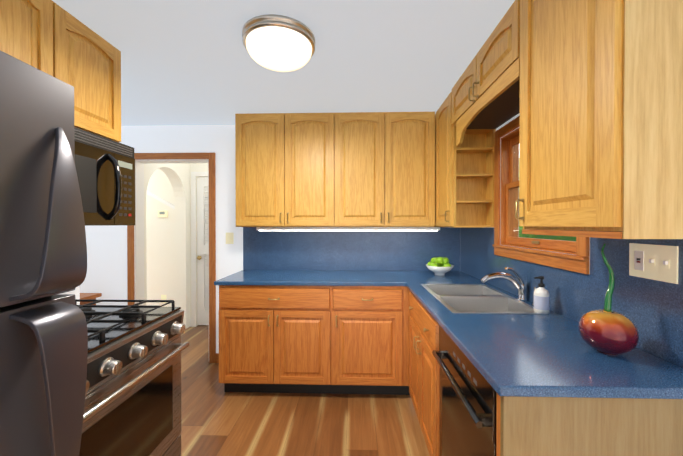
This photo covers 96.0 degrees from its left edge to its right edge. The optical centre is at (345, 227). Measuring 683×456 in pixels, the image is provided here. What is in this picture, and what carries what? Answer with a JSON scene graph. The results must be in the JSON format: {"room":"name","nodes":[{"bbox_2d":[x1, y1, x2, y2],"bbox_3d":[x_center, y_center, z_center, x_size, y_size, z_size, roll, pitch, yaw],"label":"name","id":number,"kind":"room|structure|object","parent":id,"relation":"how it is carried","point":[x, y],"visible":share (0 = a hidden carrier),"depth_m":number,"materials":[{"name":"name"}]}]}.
{"room":"kitchen","nodes":[
{"label":"kitchen","id":0,"kind":"room"},
{"bbox_2d":[61,286,79,304],"bbox_3d":[-1.680,0.184,0.125,0.120,2.335,3.380,0,0,2],"label":"wall","id":1,"kind":"structure","parent":0,"point":[76,291],"depth_m":1.78,"materials":[{"name":"white paint"}]},
{"bbox_2d":[0,0,120,141],"bbox_3d":[-1.419,-0.722,1.301,0.317,0.530,0.842,0,0,2],"label":"upper cabinet","id":2,"kind":"object","parent":1,"relation":"attached to","point":[52,38],"visible":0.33,"depth_m":1.41,"materials":[{"name":"brown wood"}]},
{"bbox_2d":[74,127,134,225],"bbox_3d":[-1.341,-0.223,1.333,0.463,0.432,0.770,0,0,2],"label":"over-the-range microwave","id":3,"kind":"object","parent":2,"relation":"attached to","point":[105,168],"visible":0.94,"depth_m":1.50,"materials":[{"name":"black metal"}]},
{"bbox_2d":[80,125,242,352],"bbox_3d":[-0.929,0.164,3.075,4.310,2.335,0.120,0,0,2],"label":"wall","id":4,"kind":"structure","parent":0,"point":[106,275],"depth_m":3.03,"materials":[{"name":"white paint"}]},
{"bbox_2d":[127,152,218,362],"bbox_3d":[-1.570,0.301,3.085,1.172,2.062,0.138,0,0,2],"label":"door frame","id":5,"kind":"structure","parent":4,"relation":"attached to","point":[135,286],"depth_m":3.03,"materials":[{"name":"brown wood"}]},
{"bbox_2d":[225,232,233,243],"bbox_3d":[-1.141,0.110,3.012,0.080,0.115,0.016,0,0,2],"label":"switch plate","id":6,"kind":"object","parent":4,"relation":"attached to","point":[229,237],"visible":1,"depth_m":3.01,"materials":[{"name":"beige plastic"}]},
{"bbox_2d":[235,113,342,227],"bbox_3d":[-0.502,-0.499,2.829,0.928,0.995,0.322,0,0,2],"label":"upper cabinet","id":7,"kind":"object","parent":4,"relation":"attached to","point":[289,166],"depth_m":2.67,"materials":[{"name":"brown wood"}]},
{"bbox_2d":[243,227,458,270],"bbox_3d":[0.044,0.233,2.984,2.100,0.468,0.006,0,0,2],"label":"backsplash","id":8,"kind":"structure","parent":4,"relation":"attached to","point":[262,250],"depth_m":2.98,"materials":[{"name":"blue laminate"}]},
{"bbox_2d":[343,112,438,227],"bbox_3d":[0.311,-0.499,2.805,0.922,0.995,0.322,0,0,2],"label":"upper cabinet","id":9,"kind":"object","parent":4,"relation":"attached to","point":[361,171],"depth_m":2.64,"materials":[{"name":"brown wood"}]},
{"bbox_2d":[144,163,207,328],"bbox_3d":[-2.285,0.158,4.089,3.500,2.335,1.830,0,0,2],"label":"wall","id":10,"kind":"structure","parent":0,"point":[170,256],"depth_m":4.09,"materials":[{"name":"beige paint"}]},
{"bbox_2d":[158,211,167,216],"bbox_3d":[-2.435,-0.175,4.090,0.120,0.090,0.032,0,0,2],"label":"thermostat","id":11,"kind":"object","parent":10,"relation":"attached to","point":[162,213],"visible":0.98,"depth_m":4.08,"materials":[{"name":"beige plastic"}]},
{"bbox_2d":[161,295,165,302],"bbox_3d":[-2.435,0.960,4.111,0.070,0.110,0.005,0,0,2],"label":"outlet","id":12,"kind":"object","parent":10,"relation":"attached to","point":[163,297],"visible":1,"depth_m":4.11,"materials":[{"name":"beige plastic"}]},
{"bbox_2d":[197,177,208,324],"bbox_3d":[-1.625,0.321,4.093,0.730,1.983,0.098,0,0,2],"label":"hall door","id":13,"kind":"structure","parent":10,"relation":"in","point":[202,251],"depth_m":4.12,"materials":[{"name":"white paint"}]},
{"bbox_2d":[52,0,514,125],"bbox_3d":[-1.162,-1.021,1.938,4.870,0.050,7.450,0,0,2],"label":"ceiling","id":14,"kind":"structure","parent":0,"point":[188,62],"depth_m":1.78,"materials":[{"name":"white paint"}]},
{"bbox_2d":[242,14,314,71],"bbox_3d":[-0.349,-0.926,1.620,0.374,0.134,0.374,0,0,2],"label":"ceiling lamp","id":15,"kind":"object","parent":14,"relation":"attached to","point":[278,43],"visible":0.98,"depth_m":1.51,"materials":[{"name":"white glass"}]},
{"bbox_2d":[180,325,429,455],"bbox_3d":[-1.162,1.364,1.954,4.870,0.050,7.450,0,0,2],"label":"floor","id":16,"kind":"structure","parent":0,"point":[216,420],"depth_m":2.13,"materials":[{"name":"brown wood"}]},
{"bbox_2d":[0,51,87,455],"bbox_3d":[-1.153,0.476,0.492,0.889,1.746,0.800,0,0,2],"label":"refrigerator","id":17,"kind":"object","parent":16,"relation":"on","point":[43,326],"visible":1,"depth_m":0.76,"materials":[{"name":"grey metal"}]},
{"bbox_2d":[80,293,101,304],"bbox_3d":[-2.661,0.985,2.520,0.600,0.700,0.900,0,0,2],"label":"side table","id":18,"kind":"object","parent":16,"relation":"on","point":[92,296],"visible":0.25,"depth_m":2.89,"materials":[{"name":"brown wood"}]},
{"bbox_2d":[75,299,188,455],"bbox_3d":[-1.214,0.871,1.332,0.718,0.944,0.760,0,0,2],"label":"gas range","id":19,"kind":"object","parent":16,"relation":"on","point":[132,406],"visible":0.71,"depth_m":1.37,"materials":[{"name":"grey metal"}]},
{"bbox_2d":[219,285,342,393],"bbox_3d":[-0.514,0.892,2.688,0.946,0.884,0.622,0,0,2],"label":"base cabinet","id":20,"kind":"object","parent":16,"relation":"on","point":[321,339],"depth_m":2.38,"materials":[{"name":"brown wood"}]},
{"bbox_2d":[214,270,405,285],"bbox_3d":[-0.280,0.434,2.672,1.470,0.030,0.636,0,0,2],"label":"countertop","id":21,"kind":"structure","parent":20,"relation":"on","point":[244,277],"depth_m":2.52,"materials":[{"name":"blue laminate"}]},
{"bbox_2d":[343,286,409,394],"bbox_3d":[0.177,0.892,2.668,0.680,0.884,0.622,0,0,2],"label":"base cabinet","id":22,"kind":"object","parent":16,"relation":"on","point":[375,318],"depth_m":2.36,"materials":[{"name":"brown wood"}]},
{"bbox_2d":[398,270,682,398],"bbox_3d":[0.753,0.439,1.892,0.624,0.030,2.136,0,0,2],"label":"countertop","id":23,"kind":"structure","parent":22,"relation":"on","point":[552,354],"depth_m":1.01,"materials":[{"name":"blue laminate"}]},
{"bbox_2d":[425,257,453,275],"bbox_3d":[0.826,0.333,2.705,0.244,0.170,0.244,0,0,2],"label":"fruit bowl","id":24,"kind":"object","parent":23,"relation":"on","point":[440,266],"visible":1,"depth_m":2.66,"materials":[{"name":"white ceramic"}]},
{"bbox_2d":[421,284,541,313],"bbox_3d":[0.772,0.517,1.887,0.466,0.194,0.746,0,0,2],"label":"sink","id":25,"kind":"object","parent":23,"relation":"in","point":[469,298],"visible":0.38,"depth_m":1.86,"materials":[{"name":"silver metal"}]},
{"bbox_2d":[481,267,538,305],"bbox_3d":[0.926,0.327,1.735,0.271,0.197,0.190,0,0,2],"label":"faucet","id":26,"kind":"object","parent":23,"relation":"on","point":[521,286],"visible":0.94,"depth_m":1.78,"materials":[{"name":"silver metal"}]},
{"bbox_2d":[534,276,549,313],"bbox_3d":[0.976,0.336,1.535,0.069,0.181,0.067,0,0,2],"label":"soap dispenser","id":27,"kind":"object","parent":23,"relation":"on","point":[541,298],"visible":1,"depth_m":1.51,"materials":[{"name":"white plastic"}]},
{"bbox_2d":[578,243,638,354],"bbox_3d":[0.903,0.243,1.061,0.160,0.373,0.160,0,0,2],"label":"glass ornament","id":28,"kind":"object","parent":23,"relation":"on","point":[606,330],"visible":1,"depth_m":1.02,"materials":[{"name":"red glass"}]},
{"bbox_2d":[409,291,439,455],"bbox_3d":[0.744,0.897,1.929,0.642,0.884,0.860,0,0,2],"label":"base cabinet","id":29,"kind":"object","parent":16,"relation":"on","point":[424,379],"visible":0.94,"depth_m":1.74,"materials":[{"name":"brown wood"}]},
{"bbox_2d":[432,325,496,455],"bbox_3d":[0.714,0.903,1.202,0.616,0.883,0.586,0,0,2],"label":"dishwasher","id":30,"kind":"object","parent":16,"relation":"on","point":[468,392],"visible":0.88,"depth_m":1.16,"materials":[{"name":"black metal"}]},
{"bbox_2d":[496,394,682,455],"bbox_3d":[0.740,0.904,0.883,0.590,0.884,0.045,0,0,2],"label":"cabinet end panel","id":31,"kind":"object","parent":16,"relation":"on","point":[547,426],"depth_m":0.86,"materials":[{"name":"brown wood"}]},
{"bbox_2d":[482,113,589,273],"bbox_3d":[1.097,0.180,0.655,0.120,2.335,4.600,0,0,2],"label":"wall","id":32,"kind":"structure","parent":0,"point":[508,121],"depth_m":2.15,"materials":[{"name":"white paint"}]},
{"bbox_2d":[435,98,494,226],"bbox_3d":[0.923,-0.497,2.444,0.317,0.996,0.356,0,0,2],"label":"upper cabinet","id":33,"kind":"object","parent":32,"relation":"attached to","point":[464,157],"depth_m":2.32,"materials":[{"name":"brown wood"}]},
{"bbox_2d":[447,1,514,127],"bbox_3d":[0.902,-0.855,1.749,0.317,0.270,0.911,0,0,2],"label":"upper cabinet","id":34,"kind":"object","parent":32,"relation":"attached to","point":[483,96],"depth_m":1.70,"materials":[{"name":"brown wood"}]},
{"bbox_2d":[492,116,589,273],"bbox_3d":[1.107,-0.237,1.755,0.144,0.875,0.874,0,0,2],"label":"window","id":35,"kind":"structure","parent":32,"relation":"in","point":[579,249],"depth_m":2.04,"materials":[{"name":"brown wood"}]},
{"bbox_2d":[459,227,682,367],"bbox_3d":[1.068,0.241,1.856,0.006,0.468,2.199,0,0,2],"label":"backsplash","id":36,"kind":"structure","parent":32,"relation":"attached to","point":[651,309],"depth_m":1.24,"materials":[{"name":"blue laminate"}]},
{"bbox_2d":[629,243,678,283],"bbox_3d":[1.033,0.118,1.043,0.016,0.118,0.166,0,0,2],"label":"switch plate","id":37,"kind":"object","parent":36,"relation":"attached to","point":[655,262],"visible":1,"depth_m":1.03,"materials":[{"name":"beige plastic"}]},
{"bbox_2d":[515,0,682,235],"bbox_3d":[0.882,-0.487,1.051,0.317,0.996,0.488,0,0,2],"label":"upper cabinet","id":38,"kind":"object","parent":32,"relation":"attached to","point":[590,92],"depth_m":0.87,"materials":[{"name":"brown wood"}]},
{"label":"outside","id":39,"kind":"structure","parent":0,"visible":0},
{"bbox_2d":[519,226,575,240],"bbox_3d":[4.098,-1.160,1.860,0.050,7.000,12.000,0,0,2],"label":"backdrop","id":40,"kind":"structure","parent":39,"point":[567,238],"depth_m":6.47,"materials":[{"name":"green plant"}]}
]}

